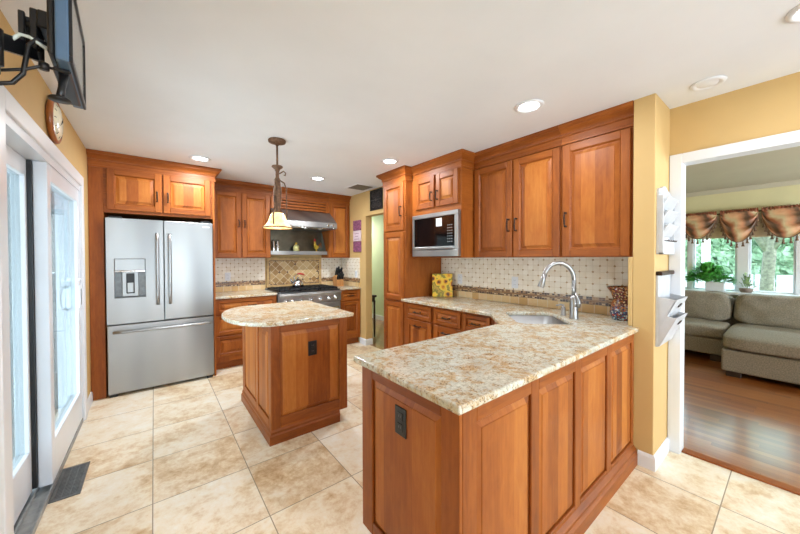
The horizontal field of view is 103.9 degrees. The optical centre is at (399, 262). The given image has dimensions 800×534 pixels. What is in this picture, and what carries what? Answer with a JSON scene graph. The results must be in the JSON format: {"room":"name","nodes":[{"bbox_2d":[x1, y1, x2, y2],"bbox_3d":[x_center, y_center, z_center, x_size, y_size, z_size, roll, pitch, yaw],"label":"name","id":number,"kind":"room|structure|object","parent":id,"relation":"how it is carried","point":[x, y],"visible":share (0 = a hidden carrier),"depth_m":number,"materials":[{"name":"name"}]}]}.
{"room":"kitchen","nodes":[
{"label":"kitchen","id":0,"kind":"room"},
{"bbox_2d":[0,10,90,398],"bbox_3d":[-1.152,0.161,0.559,0.135,2.430,8.100,-1,1,-38],"label":"wall","id":1,"kind":"structure","parent":0,"point":[31,92],"depth_m":1.85,"materials":[{"name":"paint"}]},
{"bbox_2d":[0,7,52,85],"bbox_3d":[-1.218,-0.662,0.946,0.257,0.306,0.237,-1,1,-38],"label":"mount","id":2,"kind":"object","parent":1,"relation":"attached to","point":[30,41],"visible":0.97,"depth_m":0.97,"materials":[{"name":"black metal"}]},
{"bbox_2d":[46,0,85,109],"bbox_3d":[-1.169,-0.703,1.101,0.062,0.379,0.410,-1,1,-41],"label":"television","id":3,"kind":"object","parent":2,"relation":"attached to","point":[65,37],"visible":1,"depth_m":0.99,"materials":[{"name":"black plastic"}]},
{"bbox_2d":[0,85,87,533],"bbox_3d":[-2.217,0.317,1.937,0.160,2.090,1.920,-1,1,-38],"label":"door","id":4,"kind":"structure","parent":1,"relation":"in","point":[44,408],"depth_m":1.81,"materials":[{"name":"white paint"}]},
{"bbox_2d":[45,99,62,143],"bbox_3d":[-2.144,-0.879,1.956,0.055,0.276,0.276,-1,1,-38],"label":"wall clock","id":5,"kind":"object","parent":1,"relation":"attached to","point":[53,114],"visible":0.94,"depth_m":1.89,"materials":[{"name":"brown wood"}]},
{"bbox_2d":[87,391,92,410],"bbox_3d":[-2.881,1.303,2.898,0.014,0.096,0.375,-1,1,-38],"label":"baseboard","id":6,"kind":"structure","parent":1,"relation":"attached to","point":[90,397],"depth_m":2.93,"materials":[{"name":"white paint"}]},
{"bbox_2d":[225,255,321,291],"bbox_3d":[-2.272,0.109,4.722,3.252,2.430,0.170,-1,1,-38],"label":"wall","id":7,"kind":"structure","parent":0,"point":[271,255],"depth_m":4.99,"materials":[{"name":"paint"}]},
{"bbox_2d":[215,258,264,291],"bbox_3d":[-2.356,0.174,4.539,0.759,0.473,0.013,-1,1,-38],"label":"tile backsplash","id":8,"kind":"structure","parent":7,"relation":"attached to","point":[246,273],"depth_m":4.56,"materials":[{"name":"tile"}]},
{"bbox_2d":[225,273,230,280],"bbox_3d":[-2.450,0.203,4.455,0.072,0.116,0.008,-1,1,-38],"label":"outlet","id":9,"kind":"object","parent":8,"relation":"attached to","point":[227,275],"visible":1,"depth_m":4.45,"materials":[{"name":"white paint"}]},
{"bbox_2d":[214,178,271,257],"bbox_3d":[-2.248,-0.581,4.392,0.766,1.038,0.356,-1,1,-38],"label":"upper cabinet","id":10,"kind":"object","parent":7,"relation":"attached to","point":[242,209],"visible":0.94,"depth_m":4.29,"materials":[{"name":"brown wood"}]},
{"bbox_2d":[266,257,320,287],"bbox_3d":[-1.691,0.155,5.051,0.890,0.475,0.028,-1,1,-38],"label":"tile medallion","id":11,"kind":"object","parent":7,"relation":"attached to","point":[279,270],"visible":0.86,"depth_m":5.01,"materials":[{"name":"tile"}]},
{"bbox_2d":[270,229,326,254],"bbox_3d":[-1.619,-0.317,4.954,0.895,0.392,0.225,-1,1,-38],"label":"shelf","id":12,"kind":"object","parent":7,"relation":"attached to","point":[287,239],"visible":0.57,"depth_m":5.00,"materials":[{"name":"silver metal"}]},
{"bbox_2d":[272,240,274,250],"bbox_3d":[-1.909,-0.251,4.730,0.050,0.190,0.050,-1,1,-38],"label":"spice shaker","id":13,"kind":"object","parent":12,"relation":"on","point":[273,241],"visible":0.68,"depth_m":4.71,"materials":[{"name":"metal"}]},
{"bbox_2d":[276,240,278,250],"bbox_3d":[-1.862,-0.252,4.767,0.050,0.190,0.050,-1,1,-38],"label":"spice shaker","id":14,"kind":"object","parent":12,"relation":"on","point":[277,241],"visible":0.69,"depth_m":4.75,"materials":[{"name":"metal"}]},
{"bbox_2d":[293,242,298,250],"bbox_3d":[-1.635,-0.238,4.932,0.092,0.157,0.092,-1,1,-38],"label":"oil bottle","id":15,"kind":"object","parent":12,"relation":"on","point":[295,247],"visible":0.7,"depth_m":4.90,"materials":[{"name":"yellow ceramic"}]},
{"bbox_2d":[314,239,321,250],"bbox_3d":[-1.360,-0.274,5.148,0.170,0.221,0.084,-1,1,-38],"label":"rooster figurine","id":16,"kind":"object","parent":12,"relation":"on","point":[316,246],"visible":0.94,"depth_m":5.10,"materials":[{"name":"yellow ceramic"}]},
{"bbox_2d":[270,185,329,212],"bbox_3d":[-1.591,-0.950,4.905,0.908,0.318,0.356,-1,1,-38],"label":"upper cabinet","id":17,"kind":"object","parent":7,"relation":"attached to","point":[297,199],"visible":0.56,"depth_m":4.81,"materials":[{"name":"brown wood"}]},
{"bbox_2d":[270,208,336,231],"bbox_3d":[-1.512,-0.646,4.827,0.922,0.284,0.571,-1,1,-38],"label":"range hood","id":18,"kind":"object","parent":17,"relation":"attached to","point":[298,220],"visible":0.67,"depth_m":4.72,"materials":[{"name":"silver metal"}]},
{"bbox_2d":[321,258,340,284],"bbox_3d":[-1.196,0.158,5.450,0.372,0.473,0.013,-1,1,-38],"label":"tile backsplash","id":19,"kind":"structure","parent":7,"relation":"attached to","point":[328,265],"depth_m":5.41,"materials":[{"name":"tile"}]},
{"bbox_2d":[321,193,350,257],"bbox_3d":[-1.080,-0.597,5.310,0.384,1.038,0.356,-1,1,-38],"label":"upper cabinet","id":20,"kind":"object","parent":7,"relation":"attached to","point":[337,242],"visible":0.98,"depth_m":5.21,"materials":[{"name":"brown wood"}]},
{"bbox_2d":[349,187,383,342],"bbox_3d":[-0.448,0.100,4.923,0.115,2.430,1.768,-1,1,-38],"label":"wall","id":21,"kind":"structure","parent":0,"point":[359,208],"depth_m":5.00,"materials":[{"name":"paint"}]},
{"bbox_2d":[341,258,359,286],"bbox_3d":[-0.847,0.159,5.327,0.013,0.473,0.620,-1,1,-38],"label":"tile backsplash","id":22,"kind":"structure","parent":21,"relation":"attached to","point":[350,265],"depth_m":5.29,"materials":[{"name":"tile"}]},
{"bbox_2d":[353,220,360,251],"bbox_3d":[-0.701,-0.429,5.125,0.022,0.515,0.232,-1,1,-38],"label":"wall plaque","id":23,"kind":"object","parent":21,"relation":"attached to","point":[356,224],"visible":1,"depth_m":5.10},
{"bbox_2d":[360,337,372,345],"bbox_3d":[-0.547,1.266,5.060,0.129,0.096,0.189,-1,1,-38],"label":"baseboard","id":24,"kind":"structure","parent":21,"relation":"attached to","point":[363,341],"depth_m":5.00,"materials":[{"name":"white paint"}]},
{"bbox_2d":[370,187,382,210],"bbox_3d":[-0.357,-0.940,4.680,0.020,0.305,0.325,-1,1,-38],"label":"chalkboard","id":25,"kind":"object","parent":21,"relation":"in","point":[376,196],"visible":1,"depth_m":4.67,"materials":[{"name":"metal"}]},
{"bbox_2d":[372,214,383,315],"bbox_3d":[-1.022,0.081,6.480,1.800,2.430,5.050,-1,1,-38],"label":"wall","id":26,"kind":"structure","parent":0,"point":[377,221],"depth_m":7.05,"materials":[{"name":"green paint"}]},
{"bbox_2d":[372,314,383,320],"bbox_3d":[-0.436,1.237,6.985,0.020,0.100,4.700,-1,1,-38],"label":"baseboard","id":27,"kind":"structure","parent":26,"relation":"attached to","point":[378,317],"depth_m":7.00,"materials":[{"name":"white paint"}]},
{"bbox_2d":[0,0,799,195],"bbox_3d":[0.967,-1.156,3.928,7.800,0.100,11.400,-1,1,-38],"label":"ceiling","id":28,"kind":"structure","parent":0,"point":[349,86],"depth_m":1.77,"materials":[{"name":"paint"}]},
{"bbox_2d":[189,155,210,161],"bbox_3d":[-2.086,-1.080,3.271,0.194,0.012,0.194,-1,1,-38],"label":"recessed light","id":29,"kind":"object","parent":28,"relation":"in","point":[193,157],"visible":1,"depth_m":3.26,"materials":[{"name":"white paint"}]},
{"bbox_2d":[262,137,292,229],"bbox_3d":[-1.088,-0.693,2.778,0.254,0.782,0.254,-1,1,-38],"label":"pendant light","id":30,"kind":"object","parent":28,"relation":"hanging from","point":[277,220],"visible":1,"depth_m":2.75,"materials":[{"name":"white glass"}]},
{"bbox_2d":[310,176,324,180],"bbox_3d":[-1.077,-1.095,4.102,0.194,0.012,0.194,-1,1,-38],"label":"recessed light","id":31,"kind":"object","parent":28,"relation":"in","point":[316,178],"visible":1,"depth_m":4.09,"materials":[{"name":"white paint"}]},
{"bbox_2d":[345,183,375,190],"bbox_3d":[-0.585,-1.105,4.617,0.330,0.010,0.360,-1,1,-38],"label":"ceiling vent","id":32,"kind":"object","parent":28,"relation":"in","point":[361,187],"visible":1,"depth_m":4.61,"materials":[{"name":"paint"}]},
{"bbox_2d":[381,158,398,164],"bbox_3d":[-0.109,-1.089,3.388,0.194,0.012,0.194,-1,1,-38],"label":"recessed light","id":33,"kind":"object","parent":28,"relation":"in","point":[389,161],"visible":1,"depth_m":3.38,"materials":[{"name":"white paint"}]},
{"bbox_2d":[514,99,543,112],"bbox_3d":[0.893,-1.076,2.167,0.194,0.012,0.194,-1,1,-38],"label":"recessed light","id":34,"kind":"object","parent":28,"relation":"in","point":[531,105],"visible":1,"depth_m":2.15,"materials":[{"name":"white paint"}]},
{"bbox_2d":[690,75,726,90],"bbox_3d":[1.857,-1.075,1.889,0.164,0.014,0.164,-1,1,-38],"label":"recessed light","id":35,"kind":"object","parent":28,"relation":"in","point":[710,82],"visible":1,"depth_m":1.87,"materials":[{"name":"white paint"}]},
{"bbox_2d":[785,4,799,22],"bbox_3d":[1.757,-1.067,1.306,0.194,0.012,0.194,-1,1,-38],"label":"recessed light","id":36,"kind":"object","parent":28,"relation":"in","point":[793,16],"visible":1,"depth_m":1.36,"materials":[{"name":"white paint"}]},
{"bbox_2d":[35,318,799,533],"bbox_3d":[0.976,1.381,3.962,7.800,0.124,11.400,-1,1,-38],"label":"floor","id":37,"kind":"structure","parent":0,"point":[186,456],"depth_m":2.05,"materials":[{"name":"tile"}]},
{"bbox_2d":[48,461,89,503],"bbox_3d":[-2.047,1.358,1.948,0.130,0.006,0.370,-1,1,-38],"label":"floor vent","id":38,"kind":"object","parent":37,"relation":"in","point":[70,482],"visible":1,"depth_m":1.93,"materials":[{"name":"grey metal"}]},
{"bbox_2d":[54,464,85,498],"bbox_3d":[-2.047,1.358,1.948,0.094,0.004,0.326,-1,1,-38],"label":"grille","id":39,"kind":"object","parent":38,"relation":"attached to","point":[70,482],"depth_m":1.94,"materials":[{"name":"grey metal"}]},
{"bbox_2d":[86,148,221,400],"bbox_3d":[-2.787,0.126,3.662,1.127,2.428,0.851,-1,1,-38],"label":"tall cabinet","id":40,"kind":"object","parent":37,"relation":"on","point":[123,185],"visible":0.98,"depth_m":3.19,"materials":[{"name":"brown wood"}]},
{"bbox_2d":[105,216,213,397],"bbox_3d":[-2.744,0.434,3.637,0.911,1.812,0.858,-1,1,-38],"label":"refrigerator","id":41,"kind":"object","parent":37,"relation":"on","point":[160,302],"visible":1,"depth_m":3.32,"materials":[{"name":"grey metal"}]},
{"bbox_2d":[216,295,276,369],"bbox_3d":[-2.150,0.888,4.276,0.745,0.884,0.685,-1,1,-38],"label":"base cabinet","id":42,"kind":"object","parent":37,"relation":"on","point":[229,339],"visible":0.37,"depth_m":3.93,"materials":[{"name":"brown wood"}]},
{"bbox_2d":[216,289,277,298],"bbox_3d":[-2.159,0.430,4.282,0.748,0.030,0.663,-1,1,-38],"label":"countertop","id":43,"kind":"structure","parent":42,"relation":"on","point":[261,292],"depth_m":4.18,"materials":[{"name":"beige stone"}]},
{"bbox_2d":[241,317,346,446],"bbox_3d":[-0.976,0.903,2.883,0.701,0.882,0.956,-1,1,-38],"label":"base cabinet","id":44,"kind":"object","parent":37,"relation":"on","point":[289,393],"visible":0.72,"depth_m":2.50,"materials":[{"name":"brown wood"}]},
{"bbox_2d":[222,300,353,326],"bbox_3d":[-1.066,0.445,2.794,0.908,0.032,1.027,-1,1,-38],"label":"countertop","id":45,"kind":"structure","parent":44,"relation":"on","point":[296,312],"depth_m":2.62,"materials":[{"name":"beige stone"}]},
{"bbox_2d":[308,340,316,355],"bbox_3d":[-0.699,0.686,2.507,0.072,0.116,0.008,-1,1,-38],"label":"outlet","id":46,"kind":"object","parent":44,"relation":"attached to","point":[312,345],"visible":1,"depth_m":2.50,"materials":[{"name":"black plastic"}]},
{"bbox_2d":[265,284,340,308],"bbox_3d":[-1.454,0.847,4.745,0.920,0.948,0.748,-1,1,-38],"label":"range","id":47,"kind":"object","parent":37,"relation":"on","point":[328,295],"visible":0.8,"depth_m":4.56,"materials":[{"name":"silver metal"}]},
{"bbox_2d":[290,273,304,286],"bbox_3d":[-1.552,0.266,4.755,0.169,0.213,0.185,0,1,8],"label":"kettle","id":48,"kind":"object","parent":47,"relation":"on","point":[297,282],"visible":1,"depth_m":4.71,"materials":[{"name":"metal"}]},
{"bbox_2d":[265,288,339,293],"bbox_3d":[-1.484,0.412,4.776,0.920,0.018,0.655,-1,1,-38],"label":"cooktop","id":49,"kind":"object","parent":47,"relation":"in","point":[278,290],"depth_m":4.52,"materials":[{"name":"black metal"}]},
{"bbox_2d":[340,289,359,343],"bbox_3d":[-0.971,0.871,5.203,0.375,0.884,0.685,-1,1,-38],"label":"base cabinet","id":50,"kind":"object","parent":37,"relation":"on","point":[350,299],"visible":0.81,"depth_m":5.00,"materials":[{"name":"brown wood"}]},
{"bbox_2d":[331,285,360,289],"bbox_3d":[-0.985,0.413,5.205,0.385,0.030,0.663,-1,1,-38],"label":"countertop","id":51,"kind":"structure","parent":50,"relation":"on","point":[345,287],"depth_m":5.00,"materials":[{"name":"beige stone"}]},
{"bbox_2d":[332,266,343,285],"bbox_3d":[-1.037,0.229,5.280,0.124,0.334,0.242,-1,1,-38],"label":"knife block","id":52,"kind":"object","parent":51,"relation":"on","point":[338,280],"visible":1,"depth_m":5.24,"materials":[{"name":"brown wood"}]},
{"bbox_2d":[372,294,376,336],"bbox_3d":[-0.795,0.938,5.745,0.290,0.735,0.900,-1,1,-38],"label":"railing","id":53,"kind":"object","parent":37,"relation":"on","point":[373,296],"visible":0.27,"depth_m":5.47,"materials":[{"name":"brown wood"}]},
{"bbox_2d":[376,165,440,348],"bbox_3d":[0.135,0.112,3.972,0.655,2.428,0.573,-1,1,-38],"label":"pantry cabinet","id":54,"kind":"object","parent":37,"relation":"on","point":[405,276],"visible":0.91,"depth_m":3.76,"materials":[{"name":"brown wood"}]},
{"bbox_2d":[404,302,433,344],"bbox_3d":[0.418,0.888,3.607,0.679,0.884,0.488,-1,1,-38],"label":"base cabinet","id":55,"kind":"object","parent":37,"relation":"on","point":[418,318],"visible":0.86,"depth_m":3.41,"materials":[{"name":"brown wood"}]},
{"bbox_2d":[434,307,462,337],"bbox_3d":[0.690,0.892,3.261,0.679,0.884,0.388,-1,1,-38],"label":"base cabinet","id":56,"kind":"object","parent":37,"relation":"on","point":[446,321],"visible":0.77,"depth_m":3.07,"materials":[{"name":"brown wood"}]},
{"bbox_2d":[463,312,492,331],"bbox_3d":[0.911,0.895,2.980,0.679,0.884,0.323,-1,1,-38],"label":"base cabinet","id":57,"kind":"object","parent":37,"relation":"on","point":[471,321],"visible":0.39,"depth_m":2.80,"materials":[{"name":"brown wood"}]},
{"bbox_2d":[362,334,637,533],"bbox_3d":[0.704,0.911,1.794,1.752,0.884,0.635,-1,1,-38],"label":"base cabinet","id":58,"kind":"object","parent":37,"relation":"on","point":[547,455],"visible":0.7,"depth_m":1.33,"materials":[{"name":"brown wood"}]},
{"bbox_2d":[395,404,405,438],"bbox_3d":[0.002,0.641,1.261,0.008,0.116,0.072,-1,1,-38],"label":"outlet","id":59,"kind":"object","parent":58,"relation":"attached to","point":[400,413],"visible":1,"depth_m":1.25,"materials":[{"name":"black plastic"}]},
{"bbox_2d":[397,411,402,421],"bbox_3d":[-0.001,0.619,1.259,0.003,0.032,0.034,-1,1,-38],"label":"socket","id":60,"kind":"object","parent":59,"relation":"attached to","point":[399,413],"depth_m":1.26,"materials":[{"name":"black plastic"}]},
{"bbox_2d":[397,422,402,432],"bbox_3d":[-0.001,0.663,1.260,0.003,0.032,0.034,-1,1,-38],"label":"socket","id":61,"kind":"object","parent":59,"relation":"attached to","point":[399,424],"depth_m":1.26,"materials":[{"name":"black plastic"}]},
{"bbox_2d":[354,296,638,414],"bbox_3d":[0.358,0.445,2.488,2.144,0.030,2.165,-1,1,-38],"label":"countertop","id":62,"kind":"structure","parent":58,"relation":"on","point":[461,372],"depth_m":1.54,"materials":[{"name":"beige stone"}]},
{"bbox_2d":[432,274,452,296],"bbox_3d":[0.511,0.274,3.779,0.241,0.274,0.061,0,1,3],"label":"board","id":63,"kind":"object","parent":62,"relation":"on","point":[441,283],"visible":1,"depth_m":3.77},
{"bbox_2d":[509,315,565,323],"bbox_3d":[1.064,0.558,2.444,0.404,0.197,0.514,0,1,7],"label":"sink","id":64,"kind":"object","parent":62,"relation":"in","point":[529,319],"visible":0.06,"depth_m":2.67,"materials":[{"name":"silver metal"}]},
{"bbox_2d":[538,261,580,318],"bbox_3d":[1.220,0.209,2.410,0.300,0.439,0.086,0,1,17],"label":"faucet","id":65,"kind":"object","parent":62,"relation":"on","point":[575,303],"visible":1,"depth_m":2.38,"materials":[{"name":"silver metal"}]},
{"bbox_2d":[556,304,565,315],"bbox_3d":[1.305,0.381,2.532,0.075,0.091,0.043,0,1,-4],"label":"soap dispenser","id":66,"kind":"object","parent":62,"relation":"on","point":[563,308],"visible":1,"depth_m":2.52,"materials":[{"name":"silver metal"}]},
{"bbox_2d":[606,286,627,320],"bbox_3d":[1.655,0.305,2.341,0.190,0.246,0.190,-1,1,-38],"label":"mosaic vase","id":67,"kind":"object","parent":62,"relation":"on","point":[618,307],"visible":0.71,"depth_m":2.30,"materials":[{"name":"multicoloured glass"}]},
{"bbox_2d":[681,448,799,495],"bbox_3d":[2.556,1.345,1.546,0.070,0.012,1.749,-1,1,-38],"label":"threshold","id":68,"kind":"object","parent":37,"relation":"on","point":[778,484],"depth_m":2.00,"materials":[{"name":"brown wood"}]},
{"bbox_2d":[684,290,799,384],"bbox_3d":[4.027,0.859,4.479,1.512,0.886,3.150,-1,1,-38],"label":"sectional sofa","id":69,"kind":"object","parent":37,"relation":"on","point":[758,335],"visible":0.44,"depth_m":3.99,"materials":[{"name":"grey fabric"}]},
{"bbox_2d":[685,317,729,338],"bbox_3d":[4.123,0.919,4.619,0.636,0.191,1.010,-1,1,-38],"label":"seat cushion","id":70,"kind":"object","parent":69,"relation":"on","point":[695,327],"depth_m":4.25,"materials":[{"name":"grey fabric"}]},
{"bbox_2d":[685,290,733,320],"bbox_3d":[4.391,0.636,4.816,0.305,0.438,1.011,-1,1,-38],"label":"cushion","id":71,"kind":"object","parent":69,"relation":"on","point":[704,305],"depth_m":4.52,"materials":[{"name":"grey fabric"}]},
{"bbox_2d":[723,323,799,359],"bbox_3d":[4.541,0.921,3.601,1.234,0.176,1.077,-1,1,-38],"label":"cushion","id":72,"kind":"object","parent":69,"relation":"on","point":[762,340],"depth_m":3.53,"materials":[{"name":"grey fabric"}]},
{"bbox_2d":[734,293,799,329],"bbox_3d":[5.045,0.640,3.982,0.304,0.438,1.088,-1,1,-38],"label":"cushion","id":73,"kind":"object","parent":69,"relation":"on","point":[776,311],"depth_m":4.08,"materials":[{"name":"grey fabric"}]},
{"bbox_2d":[482,93,669,454],"bbox_3d":[0.944,0.118,3.268,0.460,2.430,2.830,-1,1,-38],"label":"wall","id":74,"kind":"structure","parent":0,"point":[651,164],"depth_m":2.06,"materials":[{"name":"paint"}]},
{"bbox_2d":[411,149,474,257],"bbox_3d":[0.562,-0.575,3.499,0.553,1.046,0.814,-1,1,-38],"label":"upper cabinet","id":75,"kind":"object","parent":74,"relation":"attached to","point":[445,182],"visible":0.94,"depth_m":3.21,"materials":[{"name":"brown wood"}]},
{"bbox_2d":[412,209,460,256],"bbox_3d":[0.529,-0.299,3.505,0.470,0.464,0.718,-1,1,-38],"label":"microwave","id":76,"kind":"object","parent":75,"relation":"in","point":[439,233],"visible":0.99,"depth_m":3.31,"materials":[{"name":"grey metal"}]},
{"bbox_2d":[474,125,561,257],"bbox_3d":[1.122,-0.569,2.942,0.361,1.046,0.881,-1,1,-38],"label":"upper cabinet","id":77,"kind":"object","parent":74,"relation":"attached to","point":[518,182],"visible":1,"depth_m":2.80,"materials":[{"name":"brown wood"}]},
{"bbox_2d":[441,257,627,314],"bbox_3d":[1.177,0.184,3.170,0.013,0.467,2.100,-1,1,-38],"label":"tile backsplash","id":78,"kind":"structure","parent":74,"relation":"attached to","point":[482,278],"depth_m":2.97,"materials":[{"name":"tile"}]},
{"bbox_2d":[458,274,461,283],"bbox_3d":[0.715,0.197,3.745,0.008,0.116,0.072,-1,1,-38],"label":"outlet","id":79,"kind":"object","parent":78,"relation":"attached to","point":[459,275],"visible":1,"depth_m":3.74,"materials":[{"name":"white paint"}]},
{"bbox_2d":[512,277,517,287],"bbox_3d":[1.163,0.203,3.175,0.008,0.116,0.072,-1,1,-38],"label":"outlet","id":80,"kind":"object","parent":78,"relation":"attached to","point":[514,279],"visible":1,"depth_m":3.17,"materials":[{"name":"white paint"}]},
{"bbox_2d":[558,100,633,256],"bbox_3d":[1.547,-0.564,2.401,0.361,1.046,0.492,-1,1,-38],"label":"upper cabinet","id":81,"kind":"object","parent":74,"relation":"attached to","point":[598,147],"visible":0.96,"depth_m":2.30,"materials":[{"name":"brown wood"}]},
{"bbox_2d":[628,257,632,325],"bbox_3d":[1.696,0.195,2.228,0.360,0.466,0.025,-1,1,-38],"label":"wall","id":82,"kind":"structure","parent":74,"relation":"attached to","point":[630,259],"depth_m":2.12,"materials":[{"name":"paint"}]},
{"bbox_2d":[637,437,668,471],"bbox_3d":[1.749,1.297,2.158,0.356,0.096,0.096,-1,1,-38],"label":"baseboard","id":83,"kind":"structure","parent":74,"relation":"attached to","point":[648,461],"depth_m":2.06,"materials":[{"name":"white paint"}]},
{"bbox_2d":[656,186,679,253],"bbox_3d":[1.796,-0.283,2.095,0.300,0.458,0.062,-1,1,-38],"label":"rack","id":84,"kind":"object","parent":74,"relation":"attached to","point":[666,215],"visible":1,"depth_m":2.04,"materials":[{"name":"white paint"}]},
{"bbox_2d":[659,239,673,253],"bbox_3d":[1.793,-0.104,2.103,0.300,0.100,0.024,-1,1,-38],"label":"shelf","id":85,"kind":"object","parent":84,"relation":"attached to","point":[666,246],"depth_m":2.06,"materials":[{"name":"white paint"}]},
{"bbox_2d":[655,270,687,346],"bbox_3d":[1.813,0.302,2.086,0.322,0.488,0.106,-1,1,-38],"label":"magazine rack","id":86,"kind":"object","parent":74,"relation":"attached to","point":[668,317],"visible":1,"depth_m":2.02,"materials":[{"name":"white paint"}]},
{"bbox_2d":[670,72,799,155],"bbox_3d":[3.032,0.142,0.903,0.100,2.430,3.470,-1,1,-38],"label":"wall","id":87,"kind":"structure","parent":0,"point":[771,107],"depth_m":1.96,"materials":[{"name":"paint"}]},
{"bbox_2d":[667,130,799,453],"bbox_3d":[2.541,0.297,1.528,0.134,2.107,1.897,-1,1,-38],"label":"door frame","id":88,"kind":"structure","parent":87,"relation":"in","point":[678,163],"depth_m":2.19,"materials":[{"name":"white paint"}]},
{"bbox_2d":[685,179,799,297],"bbox_3d":[5.425,0.089,4.266,0.400,2.430,6.400,-1,1,-38],"label":"wall window","id":89,"kind":"structure","parent":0,"point":[783,195],"depth_m":4.67,"materials":[{"name":"yellow paint"}]},
{"bbox_2d":[685,241,688,287],"bbox_3d":[4.652,-0.129,5.399,0.070,1.120,0.500,-1,1,-38],"label":"window","id":90,"kind":"structure","parent":89,"relation":"attached to","point":[687,241],"depth_m":5.19,"materials":[{"name":"white plastic"}]},
{"bbox_2d":[685,261,738,290],"bbox_3d":[4.819,0.207,4.901,0.320,0.459,0.676,-1,1,-38],"label":"potted plant","id":91,"kind":"object","parent":89,"relation":"on","point":[705,271],"visible":0.98,"depth_m":4.83,"materials":[{"name":"green plant"}]},
{"bbox_2d":[701,216,726,238],"bbox_3d":[4.932,-0.545,4.919,0.015,0.343,0.279,-1,1,-38],"label":"window shade","id":92,"kind":"object","parent":89,"relation":"attached to","point":[717,234],"depth_m":4.88,"materials":[{"name":"beige fabric"}]},
{"bbox_2d":[693,239,736,290],"bbox_3d":[4.992,-0.124,4.967,0.070,1.120,0.490,-1,1,-38],"label":"window","id":93,"kind":"structure","parent":89,"relation":"attached to","point":[694,241],"depth_m":5.12,"materials":[{"name":"white plastic"}]},
{"bbox_2d":[739,288,753,292],"bbox_3d":[5.073,0.410,4.590,0.150,0.059,0.150,-1,1,-38],"label":"bowl","id":94,"kind":"object","parent":89,"relation":"on","point":[745,290],"depth_m":4.56,"materials":[{"name":"brown ceramic"}]},
{"bbox_2d":[739,272,755,292],"bbox_3d":[5.090,0.293,4.583,0.184,0.294,0.156,0,1,25],"label":"succulent pot","id":95,"kind":"object","parent":89,"relation":"on","point":[746,279],"visible":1,"depth_m":4.57,"materials":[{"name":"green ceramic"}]},
{"bbox_2d":[751,213,774,236],"bbox_3d":[5.243,-0.540,4.523,0.015,0.339,0.217,-1,1,-38],"label":"window shade","id":96,"kind":"object","parent":89,"relation":"attached to","point":[759,232],"depth_m":4.54,"materials":[{"name":"beige fabric"}]},
{"bbox_2d":[749,236,795,293],"bbox_3d":[5.352,-0.119,4.509,0.070,1.120,0.435,-1,1,-38],"label":"window","id":97,"kind":"structure","parent":89,"relation":"attached to","point":[750,240],"depth_m":4.37,"materials":[{"name":"white plastic"}]},
{"bbox_3d":[5.124,-0.745,4.653,0.077,0.040,2.495,-1,1,-38],"label":"curtain rod","id":98,"kind":"object","parent":89,"relation":"attached to","visible":0},
{"bbox_2d":[685,211,716,243],"bbox_3d":[4.733,-0.546,4.976,0.140,0.513,0.437,-1,1,-38],"label":"swag","id":99,"kind":"object","parent":98,"relation":"hanging from","point":[698,225],"visible":0.82,"depth_m":4.95},
{"bbox_2d":[718,207,759,247],"bbox_3d":[5.001,-0.508,4.635,0.140,0.583,0.417,-1,1,-38],"label":"swag","id":100,"kind":"object","parent":98,"relation":"hanging from","point":[737,225],"visible":1,"depth_m":4.62},
{"bbox_2d":[761,204,799,243],"bbox_3d":[5.282,-0.524,4.279,0.139,0.542,0.473,-1,1,-38],"label":"swag","id":101,"kind":"object","parent":98,"relation":"hanging from","point":[783,221],"visible":1,"depth_m":4.30},
{"label":"outside","id":102,"kind":"structure","parent":0,"visible":0},
{"bbox_3d":[27.222,1.462,27.778,62.900,0.100,70.000,-1,1,-38],"label":"lawn","id":103,"kind":"structure","parent":102,"visible":0},
{"bbox_2d":[701,239,710,287],"bbox_3d":[6.400,-0.080,6.551,0.220,3.700,0.180,-1,1,-38],"label":"porch post","id":104,"kind":"object","parent":103,"relation":"on","point":[706,246],"visible":0.05,"depth_m":6.51,"materials":[{"name":"white paint"}]},
{"bbox_2d":[696,244,792,285],"bbox_3d":[23.747,-0.306,19.939,2.078,4.498,20.393,-1,1,-38],"label":"hedge","id":105,"kind":"object","parent":103,"relation":"on","point":[727,263],"visible":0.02,"depth_m":20.91,"materials":[{"name":"green plant"}]},
{"bbox_2d":[753,236,784,290],"bbox_3d":[9.577,-0.970,8.396,3.481,5.425,3.222,-1,1,-38],"label":"tree","id":106,"kind":"object","parent":103,"relation":"on","point":[769,247],"visible":0.03,"depth_m":8.12,"materials":[{"name":"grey plant"}]},
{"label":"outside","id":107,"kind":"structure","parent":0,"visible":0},
{"bbox_3d":[29.738,1.367,29.755,56.500,0.020,70.000,-1,1,-38],"label":"street","id":108,"kind":"object","parent":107,"visible":0},
{"bbox_2d":[685,238,728,272],"bbox_3d":[13.142,-1.178,14.997,3.874,5.646,3.963,0,1,9],"label":"tree","id":109,"kind":"object","parent":108,"relation":"on","point":[713,241],"visible":0.04,"depth_m":13.90,"materials":[{"name":"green plant"}]},
{"bbox_2d":[685,273,792,291],"bbox_3d":[13.717,1.061,10.160,0.100,1.230,15.000,-1,1,-38],"label":"fence","id":110,"kind":"object","parent":108,"relation":"on","point":[784,282],"visible":0.06,"depth_m":10.85,"materials":[{"name":"white paint"}]},
{"bbox_2d":[718,237,793,291],"bbox_3d":[19.037,-1.264,15.775,4.220,5.758,4.564,-1,1,-38],"label":"tree","id":111,"kind":"object","parent":108,"relation":"on","point":[757,253],"visible":0.1,"depth_m":15.32,"materials":[{"name":"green plant"}]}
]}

